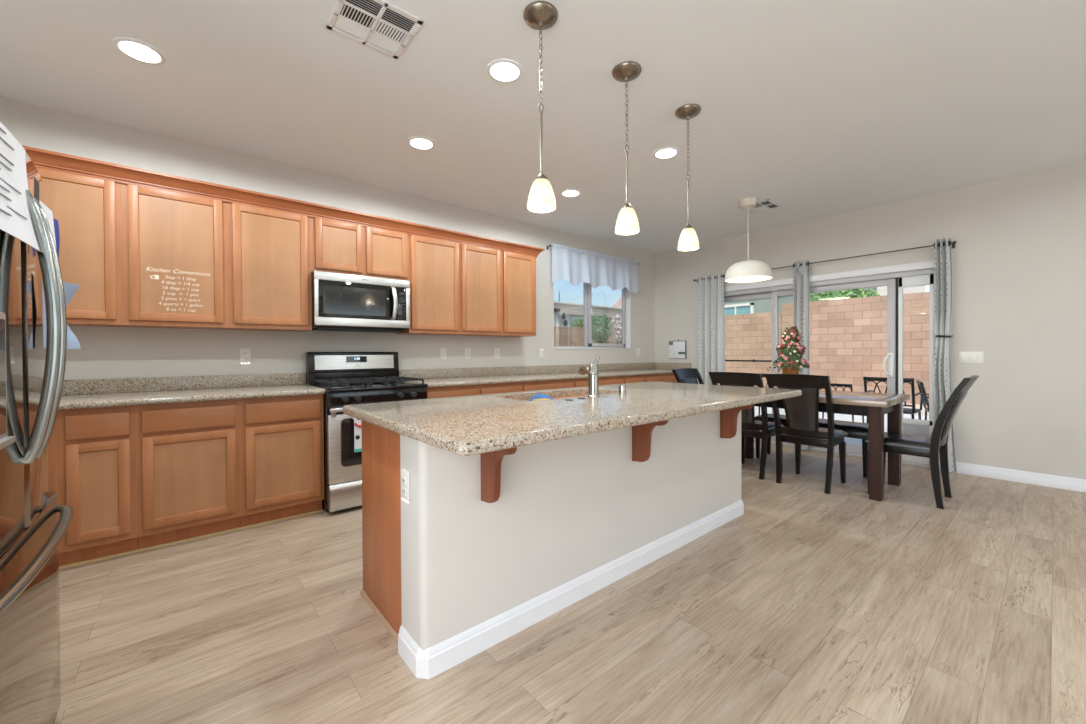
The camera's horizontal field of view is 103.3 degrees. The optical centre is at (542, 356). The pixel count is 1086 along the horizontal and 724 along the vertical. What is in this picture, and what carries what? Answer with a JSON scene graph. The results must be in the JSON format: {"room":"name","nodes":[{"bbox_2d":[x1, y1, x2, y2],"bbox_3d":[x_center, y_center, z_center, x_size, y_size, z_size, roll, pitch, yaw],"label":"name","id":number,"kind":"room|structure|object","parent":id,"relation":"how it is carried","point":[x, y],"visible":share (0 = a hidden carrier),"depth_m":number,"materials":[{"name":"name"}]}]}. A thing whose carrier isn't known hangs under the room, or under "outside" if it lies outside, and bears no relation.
{"room":"kitchen","nodes":[
{"label":"kitchen","id":0,"kind":"room"},
{"bbox_2d":[0,97,654,384],"bbox_3d":[-0.889,-0.224,4.678,7.096,2.740,0.140,-1,1,-40],"label":"wall","id":1,"kind":"structure","parent":0,"point":[105,352],"depth_m":3.54,"materials":[{"name":"paint"}]},
{"bbox_2d":[36,168,126,326],"bbox_3d":[-2.949,-0.654,2.640,0.547,0.915,0.329,-1,1,-40],"label":"upper cabinet","id":2,"kind":"object","parent":1,"relation":"attached to","point":[87,210],"visible":0.58,"depth_m":2.61,"materials":[{"name":"brown wood"}]},
{"bbox_2d":[22,145,544,257],"bbox_3d":[-1.624,-1.147,3.716,3.969,0.094,0.380,-1,1,-40],"label":"crown molding","id":3,"kind":"structure","parent":2,"relation":"attached to","point":[41,158],"depth_m":3.08,"materials":[{"name":"brown wood"}]},
{"bbox_2d":[122,184,227,329],"bbox_3d":[-2.534,-0.659,2.987,0.535,0.915,0.329,-1,1,-40],"label":"upper cabinet","id":4,"kind":"object","parent":1,"relation":"attached to","point":[174,245],"visible":1,"depth_m":2.86,"materials":[{"name":"brown wood"}]},
{"bbox_2d":[61,373,305,394],"bbox_3d":[-2.725,0.196,3.031,1.874,0.096,0.022,-1,1,-40],"label":"backsplash","id":5,"kind":"structure","parent":1,"relation":"attached to","point":[116,385],"depth_m":3.09,"materials":[{"name":"stone"}]},
{"bbox_2d":[240,348,250,363],"bbox_3d":[-2.333,-0.003,3.369,0.072,0.120,0.010,-1,1,-40],"label":"wall outlet","id":6,"kind":"object","parent":1,"relation":"attached to","point":[245,353],"visible":1,"depth_m":3.37,"materials":[{"name":"white plastic"}]},
{"bbox_2d":[225,202,311,331],"bbox_3d":[-2.125,-0.664,3.331,0.534,0.915,0.329,-1,1,-40],"label":"upper cabinet","id":7,"kind":"object","parent":1,"relation":"attached to","point":[270,284],"visible":0.99,"depth_m":3.20,"materials":[{"name":"brown wood"}]},
{"bbox_2d":[311,217,408,280],"bbox_3d":[-1.617,-0.901,3.756,0.796,0.453,0.329,-1,1,-40],"label":"upper cabinet","id":8,"kind":"object","parent":1,"relation":"attached to","point":[336,247],"visible":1,"depth_m":3.60,"materials":[{"name":"brown wood"}]},
{"bbox_2d":[311,271,409,332],"bbox_3d":[-1.589,-0.445,3.708,0.764,0.453,0.441,-1,1,-40],"label":"microwave","id":9,"kind":"object","parent":8,"relation":"attached to","point":[340,302],"visible":0.98,"depth_m":3.54,"materials":[{"name":"brushed steel"},{"name":"black glass"}]},
{"bbox_2d":[396,235,459,334],"bbox_3d":[-1.112,-0.676,4.181,0.519,0.915,0.329,-1,1,-40],"label":"upper cabinet","id":10,"kind":"object","parent":1,"relation":"attached to","point":[434,264],"visible":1,"depth_m":4.05,"materials":[{"name":"brown wood"}]},
{"bbox_2d":[440,348,446,358],"bbox_3d":[-1.033,-0.027,4.460,0.072,0.116,0.010,-1,1,-40],"label":"wall switch","id":11,"kind":"object","parent":1,"relation":"attached to","point":[443,351],"visible":1,"depth_m":4.46,"materials":[{"name":"white plastic"}]},
{"bbox_2d":[465,348,470,358],"bbox_3d":[-0.810,-0.030,4.647,0.072,0.116,0.010,-1,1,-40],"label":"wall outlet","id":12,"kind":"object","parent":1,"relation":"attached to","point":[467,350],"visible":1,"depth_m":4.64,"materials":[{"name":"white plastic"}]},
{"bbox_2d":[454,244,501,335],"bbox_3d":[-0.722,-0.681,4.508,0.499,0.915,0.329,-1,1,-40],"label":"upper cabinet","id":13,"kind":"object","parent":1,"relation":"attached to","point":[480,268],"visible":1,"depth_m":4.38,"materials":[{"name":"brown wood"}]},
{"bbox_2d":[494,348,499,358],"bbox_3d":[-0.522,-0.033,4.888,0.072,0.116,0.010,-1,1,-40],"label":"wall outlet","id":14,"kind":"object","parent":1,"relation":"attached to","point":[496,350],"visible":1,"depth_m":4.88,"materials":[{"name":"white plastic"}]},
{"bbox_2d":[497,251,535,336],"bbox_3d":[-0.351,-0.685,4.819,0.468,0.915,0.329,-1,1,-40],"label":"upper cabinet","id":15,"kind":"object","parent":1,"relation":"attached to","point":[518,270],"visible":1,"depth_m":4.69,"materials":[{"name":"brown wood"}]},
{"bbox_2d":[399,362,654,379],"bbox_3d":[0.185,0.161,5.472,4.154,0.096,0.022,-1,1,-40],"label":"backsplash","id":16,"kind":"structure","parent":1,"relation":"attached to","point":[515,370],"depth_m":4.97,"materials":[{"name":"stone"}]},
{"bbox_2d":[539,348,543,357],"bbox_3d":[-0.014,-0.039,5.314,0.072,0.116,0.010,-1,1,-40],"label":"wall outlet","id":17,"kind":"object","parent":1,"relation":"attached to","point":[541,351],"visible":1,"depth_m":5.31,"materials":[{"name":"white plastic"}]},
{"bbox_2d":[553,278,630,348],"bbox_3d":[0.682,-0.718,5.977,1.548,1.229,0.137,-1,1,-40],"label":"window","id":18,"kind":"structure","parent":1,"relation":"in","point":[586,317],"depth_m":5.96,"materials":[{"name":"clear glass"}]},
{"bbox_3d":[0.735,-1.367,5.886,1.777,0.050,0.088,-1,1,-40],"label":"rod","id":19,"kind":"object","parent":1,"relation":"attached to","visible":0},
{"bbox_2d":[552,243,638,292],"bbox_3d":[0.782,-1.159,5.847,1.704,0.495,0.081,-1,1,-40],"label":"window valance","id":20,"kind":"object","parent":19,"relation":"hanging from","point":[576,266],"visible":1,"depth_m":5.77,"materials":[{"name":"white fabric"}]},
{"bbox_2d":[0,0,1085,253],"bbox_3d":[1.744,-1.681,1.480,7.766,0.200,9.036,-1,1,-40],"label":"ceiling","id":21,"kind":"structure","parent":0,"point":[816,109],"depth_m":2.58,"materials":[{"name":"paint"}]},
{"bbox_2d":[113,37,165,64],"bbox_3d":[-2.069,-1.561,2.208,0.200,0.012,0.200,-1,1,-40],"label":"recessed light","id":22,"kind":"object","parent":21,"relation":"in","point":[137,50],"visible":1,"depth_m":2.20,"materials":[{"name":"white paint"}]},
{"bbox_2d":[326,0,423,58],"bbox_3d":[-0.796,-1.568,2.030,0.345,0.008,0.333,-1,1,-40],"label":"ceiling vent","id":23,"kind":"object","parent":21,"relation":"in","point":[381,26],"visible":1,"depth_m":2.03,"materials":[{"name":"white metal"}]},
{"bbox_2d":[407,136,434,149],"bbox_3d":[-0.902,-1.575,3.187,0.200,0.012,0.200,-1,1,-40],"label":"recessed light","id":24,"kind":"object","parent":21,"relation":"in","point":[417,142],"visible":1,"depth_m":3.18,"materials":[{"name":"white paint"}]},
{"bbox_2d":[487,59,522,82],"bbox_3d":[-0.211,-1.572,2.378,0.200,0.012,0.200,-1,1,-40],"label":"recessed light","id":25,"kind":"object","parent":21,"relation":"in","point":[499,70],"visible":1,"depth_m":2.37,"materials":[{"name":"white paint"}]},
{"bbox_2d":[523,1,557,212],"bbox_3d":[-0.008,-1.131,1.987,0.160,0.890,0.160,-1,1,-40],"label":"pendant light","id":26,"kind":"object","parent":21,"relation":"hanging from","point":[538,15],"visible":1,"depth_m":1.96,"materials":[{"name":"white glass"}]},
{"bbox_2d":[561,189,580,196],"bbox_3d":[0.272,-1.589,4.197,0.200,0.012,0.200,-1,1,-40],"label":"recessed light","id":27,"kind":"object","parent":21,"relation":"in","point":[569,192],"visible":1,"depth_m":4.18,"materials":[{"name":"white paint"}]},
{"bbox_2d":[612,61,640,234],"bbox_3d":[0.466,-1.137,2.385,0.160,0.890,0.160,-1,1,-40],"label":"pendant light","id":28,"kind":"object","parent":21,"relation":"hanging from","point":[627,223],"visible":1,"depth_m":2.36,"materials":[{"name":"white glass"}]},
{"bbox_2d":[653,147,678,158],"bbox_3d":[0.963,-1.586,3.365,0.200,0.012,0.200,-1,1,-40],"label":"recessed light","id":29,"kind":"object","parent":21,"relation":"in","point":[666,152],"visible":1,"depth_m":3.36,"materials":[{"name":"white paint"}]},
{"bbox_2d":[675,104,700,250],"bbox_3d":[0.940,-1.142,2.783,0.160,0.890,0.160,-1,1,-40],"label":"pendant light","id":30,"kind":"object","parent":21,"relation":"hanging from","point":[688,240],"visible":1,"depth_m":2.76,"materials":[{"name":"white glass"}]},
{"bbox_2d":[725,197,772,282],"bbox_3d":[2.109,-1.199,4.420,0.448,0.814,0.448,-1,1,-40],"label":"dining pendant","id":31,"kind":"object","parent":21,"relation":"hanging from","point":[747,271],"visible":1,"depth_m":4.32,"materials":[{"name":"beige"}]},
{"bbox_2d":[726,276,770,281],"bbox_3d":[2.111,-0.804,4.423,0.428,0.002,0.428,-1,1,-40],"label":"diffuser","id":32,"kind":"object","parent":31,"relation":"attached to","point":[728,278],"depth_m":4.44,"materials":[{"name":"beige glass"}]},
{"bbox_2d":[738,199,782,213],"bbox_3d":[2.335,-1.605,4.616,0.340,0.008,0.320,-1,1,-40],"label":"ceiling vent","id":33,"kind":"object","parent":21,"relation":"in","point":[768,204],"visible":0.84,"depth_m":4.62,"materials":[{"name":"white metal"}]},
{"bbox_2d":[54,442,1085,723],"bbox_3d":[1.762,1.218,1.539,7.096,0.120,8.366,-1,1,-40],"label":"floor","id":34,"kind":"structure","parent":0,"point":[810,605],"depth_m":1.83,"materials":[{"name":"brown wood"}]},
{"bbox_2d":[0,152,72,723],"bbox_3d":[-1.550,0.331,0.854,0.816,1.699,0.910,-1,1,-40],"label":"refrigerator","id":35,"kind":"object","parent":34,"relation":"on","point":[31,374],"visible":0.94,"depth_m":1.07,"materials":[{"name":"silver metal"}]},
{"bbox_2d":[0,122,40,251],"bbox_3d":[-1.143,-0.383,0.904,0.036,0.253,0.421,-1,1,-36],"label":"paper sheet","id":36,"kind":"object","parent":35,"relation":"attached to","point":[15,218],"visible":0.94,"depth_m":0.97,"materials":[{"name":"grey paper"}]},
{"bbox_2d":[34,177,39,202],"bbox_3d":[-1.341,-0.432,1.138,0.001,0.070,0.060,-1,1,-42],"label":"photo magnet","id":37,"kind":"object","parent":35,"relation":"attached to","point":[36,183],"visible":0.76,"depth_m":1.13},
{"bbox_2d":[40,201,55,245],"bbox_3d":[-1.392,-0.358,1.204,0.009,0.130,0.136,-1,1,-35],"label":"note","id":38,"kind":"object","parent":35,"relation":"attached to","point":[49,214],"visible":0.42,"depth_m":1.23,"materials":[{"name":"white paper"}]},
{"bbox_2d":[53,218,59,257],"bbox_3d":[-1.462,-0.355,1.285,0.004,0.115,0.052,-1,1,-26],"label":"card","id":39,"kind":"object","parent":35,"relation":"attached to","point":[56,224],"visible":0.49,"depth_m":1.30,"materials":[{"name":"blue paper"}]},
{"bbox_2d":[42,281,80,348],"bbox_3d":[-1.445,-0.125,1.272,0.035,0.205,0.224,-1,1,-29],"label":"paper note","id":40,"kind":"object","parent":35,"relation":"attached to","point":[70,289],"visible":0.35,"depth_m":1.34,"materials":[{"name":"white paper"}]},
{"bbox_2d":[49,428,54,491],"bbox_3d":[-3.030,0.734,2.382,0.525,0.883,0.628,-1,1,-40],"label":"base cabinet","id":41,"kind":"object","parent":34,"relation":"on","point":[51,441],"visible":0.02,"depth_m":2.32,"materials":[{"name":"brown wood"}]},
{"bbox_2d":[58,373,324,409],"bbox_3d":[-2.520,0.217,2.788,1.874,0.136,0.659,-1,1,-40],"label":"countertop","id":42,"kind":"structure","parent":41,"relation":"on","point":[116,392],"depth_m":2.94,"materials":[{"name":"stone"}]},
{"bbox_2d":[54,405,138,565],"bbox_3d":[-2.706,0.730,2.654,0.322,0.883,0.628,-1,1,-40],"label":"base cabinet","id":43,"kind":"object","parent":34,"relation":"on","point":[95,448],"visible":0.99,"depth_m":2.42,"materials":[{"name":"brown wood"}]},
{"bbox_2d":[136,399,240,548],"bbox_3d":[-2.390,0.726,2.919,0.502,0.883,0.628,-1,1,-40],"label":"base cabinet","id":44,"kind":"object","parent":34,"relation":"on","point":[188,453],"visible":1,"depth_m":2.67,"materials":[{"name":"brown wood"}]},
{"bbox_2d":[59,509,322,568],"bbox_3d":[-2.360,1.162,2.631,1.845,0.015,0.012,-1,1,-40],"label":"trim","id":45,"kind":"structure","parent":34,"relation":"on","point":[320,510],"depth_m":2.70,"materials":[{"name":"brown wood"}]},
{"bbox_2d":[240,394,323,526],"bbox_3d":[-2.004,0.721,3.243,0.506,0.883,0.628,-1,1,-40],"label":"base cabinet","id":46,"kind":"object","parent":34,"relation":"on","point":[282,438],"visible":0.98,"depth_m":3.00,"materials":[{"name":"brown wood"}]},
{"bbox_2d":[306,352,427,512],"bbox_3d":[-1.469,0.559,3.608,0.780,1.196,0.738,-1,1,-40],"label":"gas range","id":47,"kind":"object","parent":34,"relation":"on","point":[347,378],"visible":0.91,"depth_m":3.30,"materials":[{"name":"silver metal"}]},
{"bbox_2d":[346,356,366,361],"bbox_3d":[-1.660,0.026,3.827,0.175,0.053,0.015,-1,1,-40],"label":"clock","id":48,"kind":"object","parent":47,"relation":"on","point":[348,358],"depth_m":3.82,"materials":[{"name":"black glass"}]},
{"bbox_2d":[353,417,361,451],"bbox_3d":[-1.339,0.534,3.242,0.170,0.349,0.053,-1,1,-40],"label":"dish towel","id":49,"kind":"object","parent":47,"relation":"hanging from","point":[357,422],"visible":0.2,"depth_m":3.19,"materials":[{"name":"white fabric"}]},
{"bbox_2d":[311,381,427,392],"bbox_3d":[-1.468,0.248,3.602,0.780,0.030,0.635,-1,1,-40],"label":"cooktop","id":50,"kind":"object","parent":47,"relation":"in","point":[401,386],"depth_m":3.43,"materials":[{"name":"black metal"}]},
{"bbox_2d":[427,385,478,398],"bbox_3d":[-0.997,0.709,4.087,0.549,0.883,0.628,-1,1,-40],"label":"base cabinet","id":51,"kind":"object","parent":34,"relation":"on","point":[454,391],"visible":0.05,"depth_m":3.84,"materials":[{"name":"brown wood"}]},
{"bbox_2d":[479,382,521,394],"bbox_3d":[-0.593,0.705,4.426,0.506,0.883,0.628,-1,1,-40],"label":"base cabinet","id":52,"kind":"object","parent":34,"relation":"on","point":[503,387],"visible":0.06,"depth_m":4.17,"materials":[{"name":"brown wood"}]},
{"bbox_2d":[522,379,573,390],"bbox_3d":[-0.121,0.699,4.822,0.725,0.883,0.628,-1,1,-40],"label":"base cabinet","id":53,"kind":"object","parent":34,"relation":"on","point":[553,384],"visible":0.07,"depth_m":4.56,"materials":[{"name":"brown wood"}]},
{"bbox_2d":[360,395,752,678],"bbox_3d":[0.347,0.713,2.544,2.508,0.888,0.943,-1,1,-40],"label":"kitchen island","id":54,"kind":"object","parent":34,"relation":"on","point":[484,548],"visible":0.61,"depth_m":1.91,"materials":[{"name":"paint"}]},
{"bbox_2d":[401,468,409,502],"bbox_3d":[-0.531,0.495,1.651,0.010,0.120,0.072,-1,1,-40],"label":"wall outlet","id":55,"kind":"object","parent":54,"relation":"attached to","point":[404,473],"visible":1,"depth_m":1.64,"materials":[{"name":"white plastic"}]},
{"bbox_2d":[402,476,405,484],"bbox_3d":[-0.533,0.477,1.649,0.004,0.030,0.034,-1,1,-40],"label":"socket","id":56,"kind":"object","parent":55,"relation":"attached to","point":[403,477],"depth_m":1.65,"materials":[{"name":"white plastic"}]},
{"bbox_2d":[402,487,405,495],"bbox_3d":[-0.533,0.519,1.650,0.004,0.030,0.034,-1,1,-40],"label":"socket","id":57,"kind":"object","parent":55,"relation":"attached to","point":[403,488],"depth_m":1.65,"materials":[{"name":"white plastic"}]},
{"bbox_2d":[343,381,801,455],"bbox_3d":[0.358,0.248,2.451,2.515,0.040,1.177,-1,1,-40],"label":"island countertop","id":58,"kind":"structure","parent":54,"relation":"on","point":[472,424],"depth_m":1.85,"materials":[{"name":"stone"}]},
{"bbox_2d":[579,356,599,396],"bbox_3d":[0.260,0.111,2.519,0.070,0.232,0.239,0,0,-19],"label":"kitchen faucet","id":59,"kind":"object","parent":58,"relation":"on","point":[592,372],"visible":1,"depth_m":2.42,"materials":[{"name":"silver metal"}]},
{"bbox_2d":[618,385,625,393],"bbox_3d":[0.482,0.199,2.611,0.048,0.052,0.048,-1,1,-40],"label":"air gap","id":60,"kind":"object","parent":58,"relation":"on","point":[622,388],"visible":1,"depth_m":2.59,"materials":[{"name":"silver metal"}]},
{"bbox_2d":[574,376,623,386],"bbox_3d":[0.486,0.692,5.331,0.860,0.883,0.628,-1,1,-40],"label":"base cabinet","id":61,"kind":"object","parent":34,"relation":"on","point":[603,380],"visible":0.05,"depth_m":5.13,"materials":[{"name":"brown wood"}]},
{"bbox_2d":[399,362,690,387],"bbox_3d":[0.390,0.181,5.228,4.154,0.136,0.659,-1,1,-40],"label":"countertop","id":62,"kind":"structure","parent":61,"relation":"on","point":[449,377],"depth_m":4.83,"materials":[{"name":"stone"}]},
{"bbox_2d":[623,375,643,383],"bbox_3d":[0.977,0.686,5.744,0.423,0.883,0.628,-1,1,-40],"label":"base cabinet","id":63,"kind":"object","parent":34,"relation":"on","point":[637,378],"visible":0.06,"depth_m":5.49,"materials":[{"name":"brown wood"}]},
{"bbox_2d":[644,374,661,381],"bbox_3d":[1.293,0.682,6.009,0.402,0.883,0.628,-1,1,-40],"label":"base cabinet","id":64,"kind":"object","parent":34,"relation":"on","point":[653,377],"visible":0.08,"depth_m":5.77,"materials":[{"name":"brown wood"}]},
{"bbox_2d":[662,373,676,382],"bbox_3d":[1.644,0.677,6.303,0.513,0.883,0.628,-1,1,-40],"label":"base cabinet","id":65,"kind":"object","parent":34,"relation":"on","point":[669,377],"visible":0.1,"depth_m":6.00,"materials":[{"name":"brown wood"}]},
{"bbox_2d":[671,368,703,383],"bbox_3d":[1.837,0.636,4.798,0.483,0.991,0.645,-1,1,-40],"label":"dining chair","id":66,"kind":"object","parent":34,"relation":"on","point":[682,375],"visible":0.09,"depth_m":4.99,"materials":[{"name":"brown wood"}]},
{"bbox_2d":[708,372,784,479],"bbox_3d":[2.005,0.640,4.211,0.645,0.991,0.483,-1,1,-40],"label":"dining chair","id":67,"kind":"object","parent":34,"relation":"on","point":[750,427],"visible":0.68,"depth_m":4.03,"materials":[{"name":"brown wood"}]},
{"bbox_2d":[765,374,847,493],"bbox_3d":[2.346,0.641,3.805,0.645,0.991,0.483,-1,1,-40],"label":"dining chair","id":68,"kind":"object","parent":34,"relation":"on","point":[802,412],"visible":0.99,"depth_m":3.68,"materials":[{"name":"brown wood"}]},
{"bbox_2d":[755,413,868,477],"bbox_3d":[2.811,0.891,4.489,0.360,0.473,1.080,-1,1,-40],"label":"bench","id":69,"kind":"object","parent":34,"relation":"on","point":[858,430],"visible":0.56,"depth_m":4.14,"materials":[{"name":"brown wood"}]},
{"bbox_2d":[745,386,909,501],"bbox_3d":[2.469,0.736,4.101,0.810,0.794,1.455,-1,1,-40],"label":"dining table","id":70,"kind":"object","parent":34,"relation":"on","point":[872,405],"visible":0.44,"depth_m":3.50,"materials":[{"name":"brown wood"}]},
{"bbox_2d":[767,326,809,373],"bbox_3d":[2.489,0.013,4.361,0.428,0.645,0.387,-1,1,-40],"label":"topiary","id":71,"kind":"object","parent":70,"relation":"on","point":[790,359],"visible":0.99,"depth_m":4.27,"materials":[{"name":"plant"}]},
{"bbox_2d":[865,375,978,508],"bbox_3d":[3.037,0.641,3.446,0.483,0.991,0.645,-1,1,-40],"label":"dining chair","id":72,"kind":"object","parent":34,"relation":"on","point":[932,447],"visible":0.88,"depth_m":3.27,"materials":[{"name":"brown wood"}]},
{"bbox_2d":[782,366,798,373],"bbox_3d":[2.500,0.215,4.337,0.160,0.241,0.160,-1,1,-40],"label":"basket","id":73,"kind":"object","parent":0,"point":[785,370],"depth_m":4.28,"materials":[{"name":"wicker"}]},
{"bbox_2d":[654,161,1085,478],"bbox_3d":[4.464,-0.243,3.709,0.140,2.740,8.226,-1,1,-40],"label":"wall","id":74,"kind":"structure","parent":0,"point":[1019,252],"depth_m":3.97,"materials":[{"name":"paint"}]},
{"bbox_2d":[669,339,685,358],"bbox_3d":[2.028,-0.112,6.487,0.020,0.293,0.292,-1,1,-40],"label":"wall calendar","id":75,"kind":"object","parent":74,"relation":"attached to","point":[677,349],"visible":1,"depth_m":6.48,"materials":[{"name":"white paper"}]},
{"bbox_2d":[693,241,955,281],"bbox_3d":[3.076,-1.078,5.161,0.102,0.056,2.748,-1,1,-40],"label":"curtain rod","id":76,"kind":"object","parent":74,"relation":"attached to","point":[953,242],"visible":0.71,"depth_m":4.61,"materials":[{"name":"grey metal"}]},
{"bbox_2d":[698,273,724,384],"bbox_3d":[2.340,-0.016,5.996,0.099,2.240,0.389,-1,1,-40],"label":"window curtain","id":77,"kind":"object","parent":76,"relation":"hanging from","point":[711,290],"visible":0.66,"depth_m":5.96,"materials":[{"name":"grey fabric"}]},
{"bbox_2d":[792,260,809,450],"bbox_3d":[3.067,-0.010,5.112,0.231,2.246,0.182,-1,1,-40],"label":"window curtain","id":78,"kind":"object","parent":76,"relation":"hanging from","point":[801,294],"visible":0.54,"depth_m":5.09,"materials":[{"name":"grey fabric"}]},
{"bbox_2d":[930,237,956,472],"bbox_3d":[3.875,-0.014,4.159,0.189,2.250,0.121,0,1,23],"label":"window curtain","id":79,"kind":"object","parent":76,"relation":"hanging from","point":[942,389],"visible":0.8,"depth_m":4.16,"materials":[{"name":"grey fabric"}]},
{"bbox_2d":[724,260,935,467],"bbox_3d":[3.176,0.083,5.214,0.165,2.077,2.495,-1,1,-40],"label":"door","id":80,"kind":"structure","parent":74,"relation":"in","point":[895,277],"depth_m":4.57,"materials":[{"name":"white plastic"}]},
{"bbox_2d":[959,352,983,362],"bbox_3d":[4.061,0.010,4.077,0.010,0.108,0.165,-1,1,-40],"label":"wall switch","id":81,"kind":"object","parent":74,"relation":"attached to","point":[964,357],"visible":1,"depth_m":4.07,"materials":[{"name":"white plastic"}]},
{"bbox_2d":[955,462,1085,491],"bbox_3d":[5.460,1.079,2.421,0.014,0.105,4.685,-1,1,-40],"label":"baseboard","id":82,"kind":"structure","parent":74,"relation":"attached to","point":[1068,483],"depth_m":3.82,"materials":[{"name":"white paint"}]},
{"bbox_3d":[0.014,0.344,2.454,0.230,0.179,0.230,-1,1,-40],"label":"bowl","id":83,"kind":"object","parent":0,"visible":0},
{"bbox_2d":[529,393,552,400],"bbox_3d":[0.004,0.251,2.465,0.190,0.080,0.150,-1,1,-40],"label":"cloth","id":84,"kind":"object","parent":83,"relation":"in","point":[540,395],"visible":0.42,"depth_m":2.44,"materials":[{"name":"blue fabric"}]},
{"label":"outside","id":85,"kind":"structure","parent":0,"visible":0},
{"bbox_2d":[754,403,928,415],"bbox_3d":[1.241,1.288,14.099,60.000,0.140,70.000,-1,1,-40],"label":"ground","id":86,"kind":"structure","parent":85,"point":[917,406],"depth_m":10.18,"materials":[{"name":"grey concrete"}]},
{"bbox_2d":[554,326,555,345],"bbox_3d":[-0.377,0.206,11.563,4.280,2.078,0.200,-1,1,-40],"label":"wall","id":87,"kind":"structure","parent":86,"relation":"on","point":[554,326],"depth_m":12.02,"materials":[{"name":"beige paint"}]},
{"bbox_2d":[725,286,924,315],"bbox_3d":[9.857,-1.850,19.344,7.000,5.958,10.220,-1,1,-40],"label":"house","id":88,"kind":"structure","parent":86,"relation":"on","point":[764,305],"depth_m":16.46,"materials":[{"name":"grey paint"}]},
{"bbox_2d":[725,292,928,403],"bbox_3d":[7.741,-0.210,13.020,0.200,2.803,22.000,-1,1,-40],"label":"wall","id":89,"kind":"structure","parent":86,"relation":"on","point":[848,337],"depth_m":11.99,"materials":[{"name":"beige brick"}]},
{"bbox_2d":[755,407,928,444],"bbox_3d":[6.254,1.198,5.382,4.723,0.128,8.200,-1,1,-40],"label":"patio slab","id":90,"kind":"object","parent":86,"relation":"on","point":[843,417],"depth_m":7.82,"materials":[{"name":"concrete"}]},
{"bbox_2d":[754,373,767,414],"bbox_3d":[3.755,0.702,7.058,0.556,0.864,0.576,0,1,39],"label":"patio chair","id":91,"kind":"object","parent":90,"relation":"on","point":[763,375],"visible":0.07,"depth_m":7.21,"materials":[{"name":"black metal"}]},
{"bbox_2d":[820,383,863,422],"bbox_3d":[4.625,0.769,6.655,0.483,0.726,0.467,-1,1,-34],"label":"patio chair","id":92,"kind":"object","parent":90,"relation":"on","point":[832,384],"visible":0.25,"depth_m":6.46,"materials":[{"name":"black metal"}]},
{"bbox_2d":[863,377,922,422],"bbox_3d":[4.764,0.706,5.853,0.575,0.864,0.556,-1,1,-40],"label":"patio chair","id":93,"kind":"object","parent":90,"relation":"on","point":[913,410],"visible":0.56,"depth_m":5.71,"materials":[{"name":"black metal"}]},
{"bbox_2d":[916,380,928,419],"bbox_3d":[5.624,0.743,6.051,0.518,0.778,0.500,0,1,36],"label":"patio chair","id":94,"kind":"object","parent":90,"relation":"on","point":[920,384],"visible":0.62,"depth_m":6.12,"materials":[{"name":"black metal"}]},
{"bbox_2d":[810,288,879,301],"bbox_3d":[9.091,-0.507,13.120,1.239,3.381,1.920,-1,1,-40],"label":"bush","id":95,"kind":"object","parent":86,"relation":"on","point":[830,295],"visible":0.32,"depth_m":12.75,"materials":[{"name":"green plant"}]},
{"bbox_3d":[0.116,0.366,2.598,0.794,0.194,0.384,-1,1,-40],"label":"sink","id":96,"kind":"object","parent":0,"visible":0},
{"bbox_3d":[0.016,0.267,2.330,0.185,0.011,0.073,-1,1,-40],"label":"sink caddy","id":97,"kind":"object","parent":96,"relation":"on","visible":0},
{"bbox_2d":[532,398,550,400],"bbox_3d":[-0.007,0.245,2.307,0.090,0.032,0.058,-1,1,-40],"label":"sponge","id":98,"kind":"object","parent":97,"relation":"on","point":[542,398],"visible":0.37,"depth_m":2.29,"materials":[{"name":"yellow"}]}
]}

